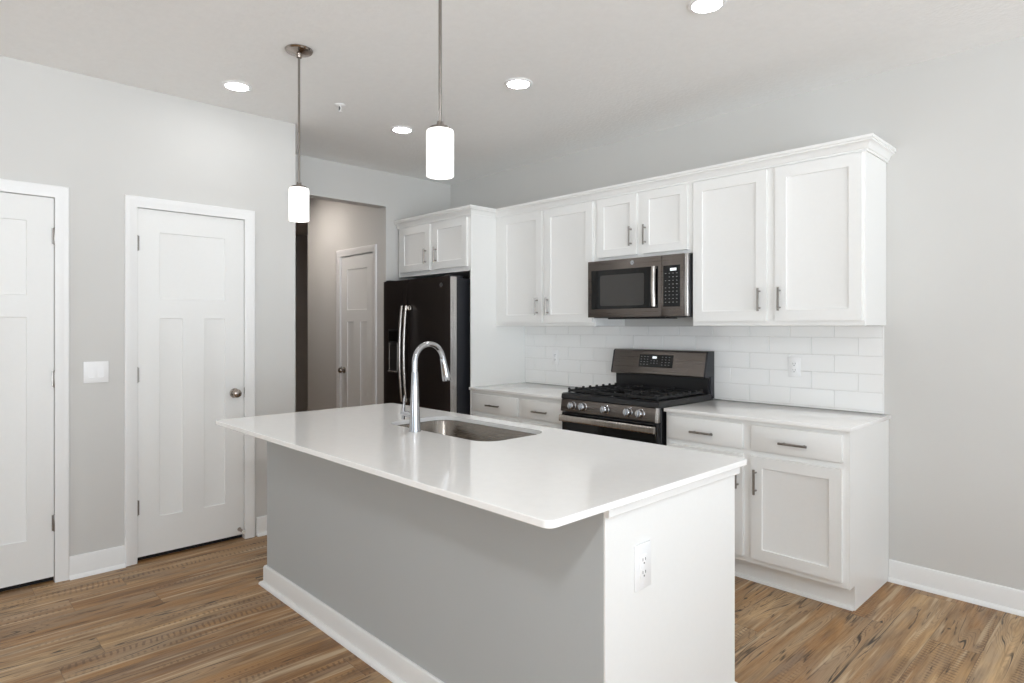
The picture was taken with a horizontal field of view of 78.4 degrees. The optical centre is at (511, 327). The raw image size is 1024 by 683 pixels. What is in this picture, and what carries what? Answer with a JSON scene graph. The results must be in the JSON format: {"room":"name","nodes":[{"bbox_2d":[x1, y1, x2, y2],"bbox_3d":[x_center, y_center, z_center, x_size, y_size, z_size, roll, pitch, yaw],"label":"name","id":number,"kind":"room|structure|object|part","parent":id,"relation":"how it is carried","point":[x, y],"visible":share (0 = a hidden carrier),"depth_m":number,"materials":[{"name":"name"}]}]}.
{"room":"kitchen","nodes":[
{"label":"kitchen","id":0,"kind":"room"},
{"bbox_2d":[0,55,294,556],"bbox_3d":[-3.501,-0.011,2.432,5.492,2.752,0.120,0,0,-44],"label":"wall","id":1,"kind":"structure","parent":0,"point":[105,141],"depth_m":3.56,"materials":[{"name":"paint"}]},
{"bbox_2d":[0,191,54,591],"bbox_3d":[-2.744,0.330,3.120,0.784,2.070,0.180,0,0,-44],"label":"door","id":2,"kind":"structure","parent":1,"relation":"in","point":[27,222],"depth_m":3.28,"materials":[{"name":"paint"}]},
{"bbox_2d":[0,178,68,582],"bbox_3d":[-2.717,0.304,3.091,0.887,2.122,0.018,0,0,-44],"label":"trim","id":3,"kind":"structure","parent":1,"relation":"attached to","point":[60,193],"depth_m":3.37,"materials":[{"name":"paint"}]},
{"bbox_2d":[83,361,108,382],"bbox_3d":[-2.309,0.250,3.487,0.118,0.118,0.012,0,0,-44],"label":"wall switch","id":4,"kind":"object","parent":1,"relation":"attached to","point":[93,372],"visible":1,"depth_m":3.49,"materials":[{"name":"white plastic"}]},
{"bbox_2d":[69,545,125,579],"bbox_3d":[-2.298,1.305,3.485,0.262,0.120,0.032,0,0,-44],"label":"baseboard","id":5,"kind":"structure","parent":1,"relation":"attached to","point":[110,559],"depth_m":3.48,"materials":[{"name":"paint"}]},
{"bbox_2d":[124,194,254,566],"bbox_3d":[-1.943,0.304,3.837,0.738,2.122,0.018,0,0,-44],"label":"trim","id":6,"kind":"structure","parent":1,"relation":"attached to","point":[131,202],"depth_m":3.62,"materials":[{"name":"paint"}]},
{"bbox_2d":[137,207,245,560],"bbox_3d":[-1.967,0.330,3.862,0.636,2.070,0.190,0,0,-44],"label":"door","id":7,"kind":"structure","parent":1,"relation":"in","point":[190,267],"depth_m":3.83,"materials":[{"name":"paint"}]},
{"bbox_3d":[-1.753,0.421,3.993,0.062,0.062,0.062,0,0,-44],"label":"knob","id":8,"kind":"part","parent":7,"relation":"part of","materials":[{"name":"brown metal"}]},
{"bbox_2d":[295,234,307,411],"bbox_3d":[-5.119,-0.011,7.649,10.400,2.752,0.120,0,0,-44],"label":"wall","id":9,"kind":"structure","parent":0,"point":[301,241],"depth_m":9.45,"materials":[{"name":"paint"}]},
{"bbox_2d":[308,198,378,410],"bbox_3d":[-1.656,-0.011,6.253,0.120,2.752,1.405,0,0,-44],"label":"wall","id":10,"kind":"structure","parent":0,"point":[333,227],"depth_m":6.42,"materials":[{"name":"paint"}]},
{"bbox_2d":[338,252,371,407],"bbox_3d":[-1.460,0.330,6.008,0.180,2.070,0.624,0,0,-44],"label":"door","id":11,"kind":"structure","parent":10,"relation":"in","point":[355,370],"depth_m":5.99,"materials":[{"name":"paint"}]},
{"bbox_3d":[-1.669,0.421,6.140,0.062,0.062,0.062,0,0,-44],"label":"knob","id":12,"kind":"part","parent":11,"relation":"part of","materials":[{"name":"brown metal"}]},
{"bbox_2d":[336,244,376,407],"bbox_3d":[-1.489,0.304,5.981,0.018,2.122,0.727,0,0,-44],"label":"trim","id":13,"kind":"structure","parent":10,"relation":"attached to","point":[370,248],"depth_m":5.93,"materials":[{"name":"paint"}]},
{"bbox_2d":[295,154,450,403],"bbox_3d":[-1.329,-0.011,5.510,1.908,2.752,0.120,0,0,-44],"label":"wall","id":14,"kind":"structure","parent":0,"point":[397,197],"depth_m":5.65,"materials":[{"name":"paint"}]},
{"bbox_2d":[0,0,1023,235],"bbox_3d":[-1.035,-1.462,3.301,10.550,0.150,12.050,0,0,-44],"label":"ceiling","id":15,"kind":"structure","parent":0,"point":[601,72],"depth_m":3.19,"materials":[{"name":"paint"}]},
{"bbox_2d":[222,80,251,91],"bbox_3d":[-1.579,-1.382,3.605,0.163,0.009,0.163,0,0,-44],"label":"recessed light","id":16,"kind":"object","parent":15,"relation":"in","point":[238,86],"visible":1,"depth_m":3.60,"materials":[{"name":"white plastic"}]},
{"bbox_2d":[285,44,312,221],"bbox_3d":[-1.065,-0.959,3.139,0.136,0.855,0.136,0,0,-44],"label":"pendant light","id":17,"kind":"object","parent":15,"relation":"hanging from","point":[298,193],"visible":1,"depth_m":3.11,"materials":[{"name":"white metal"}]},
{"bbox_3d":[-1.065,-0.613,3.139,0.097,0.164,0.097,0,0,-44],"label":"lamp shade","id":18,"kind":"part","parent":17,"relation":"part of","materials":[{"name":"white glass"}]},
{"bbox_3d":[-1.065,-1.031,3.139,0.012,0.642,0.011,0,0,-44],"label":"rod","id":19,"kind":"part","parent":17,"relation":"part of","materials":[{"name":"silver metal"}]},
{"bbox_2d":[334,103,345,112],"bbox_3d":[-1.074,-1.364,3.918,0.068,0.046,0.068,0,0,-44],"label":"sprinkler","id":20,"kind":"object","parent":15,"relation":"attached to","point":[340,105],"visible":1,"depth_m":3.91,"materials":[{"name":"white plastic"}]},
{"bbox_2d":[390,126,413,133],"bbox_3d":[-0.771,-1.382,4.399,0.163,0.009,0.163,0,0,-44],"label":"recessed light","id":21,"kind":"object","parent":15,"relation":"in","point":[397,129],"visible":1,"depth_m":4.38,"materials":[{"name":"white plastic"}]},
{"bbox_2d":[426,0,453,179],"bbox_3d":[-0.254,-0.959,2.215,0.136,0.855,0.136,0,0,-44],"label":"pendant light","id":22,"kind":"object","parent":15,"relation":"hanging from","point":[439,137],"visible":1,"depth_m":2.18,"materials":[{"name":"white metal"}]},
{"bbox_3d":[-0.254,-0.613,2.215,0.097,0.164,0.097,0,0,-44],"label":"lamp shade","id":23,"kind":"part","parent":22,"relation":"part of","materials":[{"name":"white glass"}]},
{"bbox_3d":[-0.254,-1.031,2.215,0.012,0.642,0.011,0,0,-44],"label":"rod","id":24,"kind":"part","parent":22,"relation":"part of","materials":[{"name":"silver metal"}]},
{"bbox_2d":[504,78,532,89],"bbox_3d":[0.037,-1.382,3.568,0.163,0.009,0.163,0,0,-44],"label":"recessed light","id":25,"kind":"object","parent":15,"relation":"in","point":[513,83],"visible":1,"depth_m":3.56,"materials":[{"name":"white plastic"}]},
{"bbox_2d":[687,0,726,13],"bbox_3d":[0.835,-1.382,2.690,0.163,0.009,0.163,0,0,-44],"label":"recessed light","id":26,"kind":"object","parent":15,"relation":"in","point":[694,6],"visible":1,"depth_m":2.70,"materials":[{"name":"white plastic"}]},
{"bbox_2d":[0,535,1023,682],"bbox_3d":[-1.035,1.425,3.301,10.550,0.120,12.050,0,0,-44],"label":"floor","id":27,"kind":"structure","parent":0,"point":[202,614],"depth_m":2.78,"materials":[{"name":"brown wood"}]},
{"bbox_2d":[384,275,469,414],"bbox_3d":[-0.580,0.471,5.451,0.792,1.767,0.948,0,0,-44],"label":"refrigerator","id":28,"kind":"object","parent":27,"relation":"on","point":[417,312],"visible":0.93,"depth_m":5.08,"materials":[{"name":"metal"}]},
{"bbox_3d":[-1.032,0.262,5.428,0.016,0.253,0.138,0,0,-44],"label":"dispenser rail","id":29,"kind":"part","parent":28,"relation":"part of","materials":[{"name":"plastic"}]},
{"bbox_3d":[-1.026,0.077,5.434,0.003,0.085,0.146,0,0,-44],"label":"dispenser panel","id":30,"kind":"part","parent":28,"relation":"part of","materials":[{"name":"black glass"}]},
{"bbox_3d":[-0.990,0.445,5.459,0.079,1.690,0.367,0,0,-44],"label":"freezer door","id":31,"kind":"part","parent":28,"relation":"part of","materials":[{"name":"metal"}]},
{"bbox_3d":[-0.931,0.224,5.293,0.068,0.811,0.027,0,0,-44],"label":"handle","id":32,"kind":"part","parent":28,"relation":"part of","materials":[{"name":"silver metal"}]},
{"bbox_3d":[-0.875,0.224,5.235,0.068,0.811,0.064,0,0,-44],"label":"handle","id":33,"kind":"part","parent":28,"relation":"part of","materials":[{"name":"silver metal"}]},
{"bbox_3d":[-0.660,0.445,5.116,0.079,1.690,0.573,0,0,-44],"label":"fresh food door","id":34,"kind":"part","parent":28,"relation":"part of","materials":[{"name":"metal"}]},
{"bbox_2d":[470,215,524,414],"bbox_3d":[-0.108,0.222,5.175,0.610,2.286,0.012,0,0,-44],"label":"panel","id":35,"kind":"object","parent":27,"relation":"on","point":[497,353],"visible":0.34,"depth_m":5.07,"materials":[{"name":"paint"}]},
{"bbox_2d":[259,441,739,682],"bbox_3d":[-0.259,0.929,2.793,0.818,0.872,2.287,0,0,-44],"label":"kitchen island","id":36,"kind":"object","parent":27,"relation":"on","point":[420,586],"visible":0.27,"depth_m":2.13,"materials":[{"name":"paint"}]},
{"bbox_3d":[-0.352,1.314,2.716,0.578,0.102,2.268,0,0,-44],"label":"baseboard","id":37,"kind":"part","parent":36,"relation":"part of","materials":[{"name":"paint"}]},
{"bbox_2d":[216,403,746,528],"bbox_3d":[-0.329,0.482,2.720,1.060,0.020,2.310,0,0,-44],"label":"island countertop","id":38,"kind":"structure","parent":36,"relation":"on","point":[551,478],"depth_m":2.22,"materials":[{"name":"white stone"}]},
{"bbox_2d":[400,341,450,431],"bbox_3d":[-0.403,0.269,2.932,0.230,0.407,0.128,0,0,-44],"label":"faucet","id":39,"kind":"object","parent":38,"relation":"on","point":[414,414],"visible":1,"depth_m":2.84,"materials":[{"name":"metal"}]},
{"bbox_3d":[-0.501,0.372,2.909,0.017,0.111,0.024,0,0,-44],"label":"lever","id":40,"kind":"part","parent":39,"relation":"part of","materials":[{"name":"metal"}]},
{"bbox_3d":[-0.383,0.138,2.901,0.184,0.145,0.026,0,0,-44],"label":"spout","id":41,"kind":"part","parent":39,"relation":"part of","materials":[{"name":"metal"}]},
{"bbox_2d":[398,420,536,440],"bbox_3d":[-0.233,0.602,2.959,0.420,0.217,0.802,0,0,-44],"label":"sink","id":42,"kind":"object","parent":38,"relation":"in","point":[459,429],"visible":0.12,"depth_m":3.23,"materials":[{"name":"metal"}]},
{"bbox_2d":[634,540,650,591],"bbox_3d":[0.383,0.697,1.834,0.081,0.132,0.009,0,0,-44],"label":"electrical outlet","id":43,"kind":"object","parent":36,"relation":"attached to","point":[642,552],"visible":1,"depth_m":1.83,"materials":[{"name":"white plastic"}]},
{"bbox_2d":[640,553,646,578],"bbox_3d":[0.385,0.697,1.832,0.034,0.067,0.004,0,0,-44],"label":"receptacle","id":44,"kind":"object","parent":43,"relation":"attached to","point":[643,556],"depth_m":1.83,"materials":[{"name":"white plastic"}]},
{"bbox_3d":[0.522,0.929,1.979,0.748,0.871,0.006,0,0,-44],"label":"panel","id":45,"kind":"part","parent":36,"relation":"part of","materials":[{"name":"paint"}]},
{"bbox_3d":[0.519,0.508,1.991,0.760,0.028,0.052,0,0,-44],"label":"panel trim","id":46,"kind":"part","parent":36,"relation":"part of","materials":[{"name":"paint"}]},
{"bbox_2d":[472,390,564,428],"bbox_3d":[0.223,0.929,4.794,0.662,0.872,0.992,0,0,-44],"label":"base cabinet","id":47,"kind":"object","parent":27,"relation":"on","point":[545,412],"visible":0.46,"depth_m":4.57,"materials":[{"name":"paint"}]},
{"bbox_3d":[-0.129,0.586,4.746,0.020,0.134,0.494,0,0,-44],"label":"drawer","id":48,"kind":"part","parent":47,"relation":"part of","materials":[{"name":"paint"}]},
{"bbox_3d":[-0.129,0.949,4.746,0.020,0.528,0.494,0,0,-44],"label":"door","id":49,"kind":"part","parent":47,"relation":"part of","materials":[{"name":"paint"}]},
{"bbox_2d":[469,382,581,399],"bbox_3d":[0.234,0.482,4.803,0.637,0.020,0.994,0,0,-44],"label":"countertop","id":50,"kind":"structure","parent":47,"relation":"on","point":[549,391],"depth_m":4.75,"materials":[{"name":"white stone"}]},
{"bbox_3d":[0.191,0.594,4.375,0.034,0.012,0.140,0,0,-44],"label":"handle","id":51,"kind":"part","parent":47,"relation":"part of","materials":[{"name":"silver metal"}]},
{"bbox_3d":[0.210,0.949,4.394,0.020,0.528,0.398,0,0,-44],"label":"door","id":52,"kind":"part","parent":47,"relation":"part of","materials":[{"name":"paint"}]},
{"bbox_3d":[0.210,0.586,4.394,0.020,0.134,0.398,0,0,-44],"label":"drawer","id":53,"kind":"part","parent":47,"relation":"part of","materials":[{"name":"paint"}]},
{"bbox_2d":[559,348,713,445],"bbox_3d":[0.809,0.761,4.130,0.708,1.208,0.751,0,0,-44],"label":"gas range","id":54,"kind":"object","parent":27,"relation":"on","point":[648,381],"visible":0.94,"depth_m":4.07,"materials":[{"name":"black metal"}]},
{"bbox_3d":[0.385,0.515,4.096,0.050,0.058,0.058,0,0,-44],"label":"knob","id":55,"kind":"part","parent":54,"relation":"part of","materials":[{"name":"metal"}]},
{"bbox_3d":[0.448,0.515,4.031,0.050,0.058,0.058,0,0,-44],"label":"knob","id":56,"kind":"part","parent":54,"relation":"part of","materials":[{"name":"metal"}]},
{"bbox_3d":[0.571,0.515,3.903,0.050,0.058,0.058,0,0,-44],"label":"knob","id":57,"kind":"part","parent":54,"relation":"part of","materials":[{"name":"metal"}]},
{"bbox_3d":[0.577,0.598,3.900,0.046,0.042,0.726,0,0,-44],"label":"handle","id":58,"kind":"part","parent":54,"relation":"part of","materials":[{"name":"silver metal"}]},
{"bbox_3d":[0.589,0.857,3.919,0.004,0.567,0.726,0,0,-44],"label":"oven glass","id":59,"kind":"part","parent":54,"relation":"part of","materials":[{"name":"black glass"}]},
{"bbox_3d":[0.602,0.863,3.932,0.034,0.595,0.742,0,0,-44],"label":"oven door","id":60,"kind":"part","parent":54,"relation":"part of","materials":[{"name":"black glass"}]},
{"bbox_3d":[0.692,0.515,3.778,0.050,0.058,0.058,0,0,-44],"label":"knob","id":61,"kind":"part","parent":54,"relation":"part of","materials":[{"name":"metal"}]},
{"bbox_2d":[561,389,710,408],"bbox_3d":[0.811,0.456,4.133,0.616,0.042,0.750,0,0,-44],"label":"cooktop","id":62,"kind":"object","parent":54,"relation":"in","point":[610,398],"depth_m":3.94,"materials":[{"name":"black metal"}]},
{"bbox_3d":[0.752,0.515,3.715,0.050,0.058,0.058,0,0,-44],"label":"knob","id":63,"kind":"part","parent":54,"relation":"part of","materials":[{"name":"metal"}]},
{"bbox_3d":[0.987,0.232,4.311,0.022,0.086,0.270,0,0,-44],"label":"clock panel","id":64,"kind":"part","parent":54,"relation":"part of","materials":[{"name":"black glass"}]},
{"bbox_3d":[1.019,0.243,4.333,0.116,0.172,0.725,0,0,-44],"label":"backguard panel","id":65,"kind":"part","parent":54,"relation":"part of","materials":[{"name":"metal"}]},
{"bbox_2d":[666,412,888,610],"bbox_3d":[1.451,0.929,3.520,0.662,0.872,0.996,0,0,-44],"label":"base cabinet","id":66,"kind":"object","parent":27,"relation":"on","point":[812,504],"visible":0.86,"depth_m":3.18,"materials":[{"name":"paint"}]},
{"bbox_3d":[1.051,0.587,3.482,0.034,0.012,0.140,0,0,-44],"label":"handle","id":67,"kind":"part","parent":66,"relation":"part of","materials":[{"name":"silver metal"}]},
{"bbox_3d":[1.070,0.579,3.501,0.020,0.132,0.458,0,0,-44],"label":"drawer","id":68,"kind":"part","parent":66,"relation":"part of","materials":[{"name":"paint"}]},
{"bbox_3d":[1.070,0.944,3.501,0.020,0.538,0.458,0,0,-44],"label":"door","id":69,"kind":"part","parent":66,"relation":"part of","materials":[{"name":"paint"}]},
{"bbox_3d":[1.192,0.790,3.336,0.034,0.130,0.012,0,0,-44],"label":"handle","id":70,"kind":"part","parent":66,"relation":"part of","materials":[{"name":"silver metal"}]},
{"bbox_3d":[1.261,0.805,3.264,0.034,0.130,0.012,0,0,-44],"label":"handle","id":71,"kind":"part","parent":66,"relation":"part of","materials":[{"name":"silver metal"}]},
{"bbox_2d":[664,399,891,431],"bbox_3d":[1.465,0.482,3.525,0.637,0.020,1.012,0,0,-44],"label":"countertop","id":72,"kind":"structure","parent":66,"relation":"on","point":[828,419],"depth_m":3.39,"materials":[{"name":"white stone"}]},
{"bbox_3d":[1.397,0.587,3.123,0.034,0.012,0.140,0,0,-44],"label":"handle","id":73,"kind":"part","parent":66,"relation":"part of","materials":[{"name":"silver metal"}]},
{"bbox_3d":[1.416,0.579,3.142,0.020,0.132,0.445,0,0,-44],"label":"drawer","id":74,"kind":"part","parent":66,"relation":"part of","materials":[{"name":"paint"}]},
{"bbox_3d":[1.415,0.944,3.143,0.020,0.538,0.443,0,0,-44],"label":"door","id":75,"kind":"part","parent":66,"relation":"part of","materials":[{"name":"paint"}]},
{"bbox_3d":[1.814,0.929,3.182,0.608,0.872,0.006,0,0,-44],"label":"panel","id":76,"kind":"part","parent":66,"relation":"part of","materials":[{"name":"paint"}]},
{"bbox_2d":[451,35,1023,590],"bbox_3d":[2.083,-0.011,3.430,0.120,2.752,7.850,0,0,-44],"label":"wall","id":77,"kind":"structure","parent":0,"point":[954,327],"depth_m":3.23,"materials":[{"name":"paint"}]},
{"bbox_2d":[399,215,469,278],"bbox_3d":[-0.479,-0.684,5.523,0.662,0.473,1.001,0,0,-44],"label":"upper cabinet","id":78,"kind":"object","parent":77,"relation":"attached to","point":[439,248],"visible":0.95,"depth_m":5.27,"materials":[{"name":"paint"}]},
{"bbox_3d":[-0.847,-0.681,5.492,0.020,0.388,0.435,0,0,-44],"label":"door","id":79,"kind":"part","parent":78,"relation":"part of","materials":[{"name":"paint"}]},
{"bbox_3d":[-0.508,-0.681,5.139,0.020,0.388,0.437,0,0,-44],"label":"door","id":80,"kind":"part","parent":78,"relation":"part of","materials":[{"name":"paint"}]},
{"bbox_2d":[496,200,624,325],"bbox_3d":[0.332,-0.464,4.872,0.397,0.914,1.032,0,0,-44],"label":"upper cabinet","id":81,"kind":"object","parent":77,"relation":"attached to","point":[543,257],"visible":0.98,"depth_m":4.71,"materials":[{"name":"paint"}]},
{"bbox_3d":[0.076,-0.458,4.915,0.020,0.845,0.446,0,0,-44],"label":"door","id":82,"kind":"part","parent":81,"relation":"part of","materials":[{"name":"paint"}]},
{"bbox_3d":[0.181,-0.157,4.768,0.034,0.130,0.012,0,0,-44],"label":"handle","id":83,"kind":"part","parent":81,"relation":"part of","materials":[{"name":"silver metal"}]},
{"bbox_3d":[0.410,-0.458,4.569,0.020,0.845,0.455,0,0,-44],"label":"door","id":84,"kind":"part","parent":81,"relation":"part of","materials":[{"name":"paint"}]},
{"bbox_2d":[596,182,692,260],"bbox_3d":[0.953,-0.689,4.228,0.397,0.464,0.753,0,0,-44],"label":"upper cabinet","id":85,"kind":"object","parent":77,"relation":"attached to","point":[656,222],"visible":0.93,"depth_m":4.07,"materials":[{"name":"paint"}]},
{"bbox_3d":[0.713,-0.680,4.254,0.020,0.400,0.322,0,0,-44],"label":"door","id":86,"kind":"part","parent":85,"relation":"part of","materials":[{"name":"paint"}]},
{"bbox_3d":[0.778,-0.601,4.148,0.034,0.130,0.012,0,0,-44],"label":"handle","id":87,"kind":"part","parent":85,"relation":"part of","materials":[{"name":"silver metal"}]},
{"bbox_2d":[588,253,692,318],"bbox_3d":[0.923,-0.254,4.216,0.438,0.400,0.774,0,0,-44],"label":"microwave","id":88,"kind":"object","parent":85,"relation":"attached to","point":[661,286],"visible":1,"depth_m":4.05,"materials":[{"name":"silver metal"}]},
{"bbox_3d":[0.746,-0.260,4.172,0.033,0.386,0.592,0,0,-44],"label":"door","id":89,"kind":"part","parent":88,"relation":"part of","materials":[{"name":"metal"}]},
{"bbox_3d":[0.894,-0.258,3.963,0.044,0.254,0.031,0,0,-44],"label":"handle","id":90,"kind":"part","parent":88,"relation":"part of","materials":[{"name":"silver metal"}]},
{"bbox_3d":[0.855,-0.601,4.068,0.034,0.130,0.012,0,0,-44],"label":"handle","id":91,"kind":"part","parent":85,"relation":"part of","materials":[{"name":"silver metal"}]},
{"bbox_3d":[0.970,-0.680,3.987,0.020,0.400,0.329,0,0,-44],"label":"door","id":92,"kind":"part","parent":85,"relation":"part of","materials":[{"name":"paint"}]},
{"bbox_2d":[525,326,883,413],"bbox_3d":[1.065,0.232,4.391,0.011,0.478,2.743,0,0,-44],"label":"backsplash","id":93,"kind":"structure","parent":77,"relation":"attached to","point":[842,367],"depth_m":3.92,"materials":[{"name":"white tile"}]},
{"bbox_2d":[552,350,558,364],"bbox_3d":[0.352,0.245,5.119,0.009,0.118,0.072,0,0,-44],"label":"electrical outlet","id":94,"kind":"object","parent":93,"relation":"attached to","point":[555,353],"visible":1,"depth_m":5.11,"materials":[{"name":"white plastic"}]},
{"bbox_2d":[553,353,556,360],"bbox_3d":[0.351,0.245,5.117,0.004,0.067,0.034,0,0,-44],"label":"receptacle","id":95,"kind":"object","parent":94,"relation":"attached to","point":[554,354],"depth_m":5.11,"materials":[{"name":"white plastic"}]},
{"bbox_2d":[788,357,800,376],"bbox_3d":[1.682,0.237,3.739,0.009,0.118,0.072,0,0,-44],"label":"electrical outlet","id":96,"kind":"object","parent":93,"relation":"attached to","point":[794,363],"visible":1,"depth_m":3.73,"materials":[{"name":"white plastic"}]},
{"bbox_2d":[791,361,796,372],"bbox_3d":[1.680,0.237,3.737,0.004,0.067,0.034,0,0,-44],"label":"receptacle","id":97,"kind":"object","parent":96,"relation":"attached to","point":[793,363],"depth_m":3.74,"materials":[{"name":"white plastic"}]},
{"bbox_2d":[693,151,885,325],"bbox_3d":[1.550,-0.464,3.608,0.397,0.914,0.963,0,0,-44],"label":"upper cabinet","id":98,"kind":"object","parent":77,"relation":"attached to","point":[803,243],"visible":0.97,"depth_m":3.40,"materials":[{"name":"paint"}]},
{"bbox_2d":[394,133,895,228],"bbox_3d":[0.497,-0.923,4.515,0.658,0.068,3.826,0,0,-44],"label":"crown molding","id":99,"kind":"structure","parent":98,"relation":"attached to","point":[871,143],"depth_m":3.86,"materials":[{"name":"paint"}]},
{"bbox_3d":[1.270,-0.458,3.676,0.020,0.845,0.454,0,0,-44],"label":"door","id":100,"kind":"part","parent":98,"relation":"part of","materials":[{"name":"paint"}]},
{"bbox_3d":[1.382,-0.155,3.521,0.034,0.130,0.012,0,0,-44],"label":"handle","id":101,"kind":"part","parent":98,"relation":"part of","materials":[{"name":"silver metal"}]},
{"bbox_3d":[1.460,-0.155,3.439,0.034,0.130,0.012,0,0,-44],"label":"handle","id":102,"kind":"part","parent":98,"relation":"part of","materials":[{"name":"silver metal"}]},
{"bbox_3d":[1.613,-0.458,3.320,0.020,0.845,0.437,0,0,-44],"label":"door","id":103,"kind":"part","parent":98,"relation":"part of","materials":[{"name":"paint"}]},
{"bbox_2d":[888,559,1023,616],"bbox_3d":[3.347,1.308,2.008,0.032,0.113,3.808,0,0,-44],"label":"baseboard","id":104,"kind":"structure","parent":77,"relation":"attached to","point":[978,592],"depth_m":3.15,"materials":[{"name":"paint"}]},
{"bbox_3d":[-1.855,-0.011,4.593,0.122,2.752,0.710,0,0,-44],"label":"wall","id":105,"kind":"structure","parent":0,"visible":0},
{"bbox_2d":[256,515,266,536],"bbox_3d":[-1.802,1.305,4.456,0.300,0.120,0.742,0,0,-44],"label":"baseboard","id":106,"kind":"structure","parent":105,"relation":"attached to","point":[261,522],"depth_m":4.12,"materials":[{"name":"paint"}]}
]}

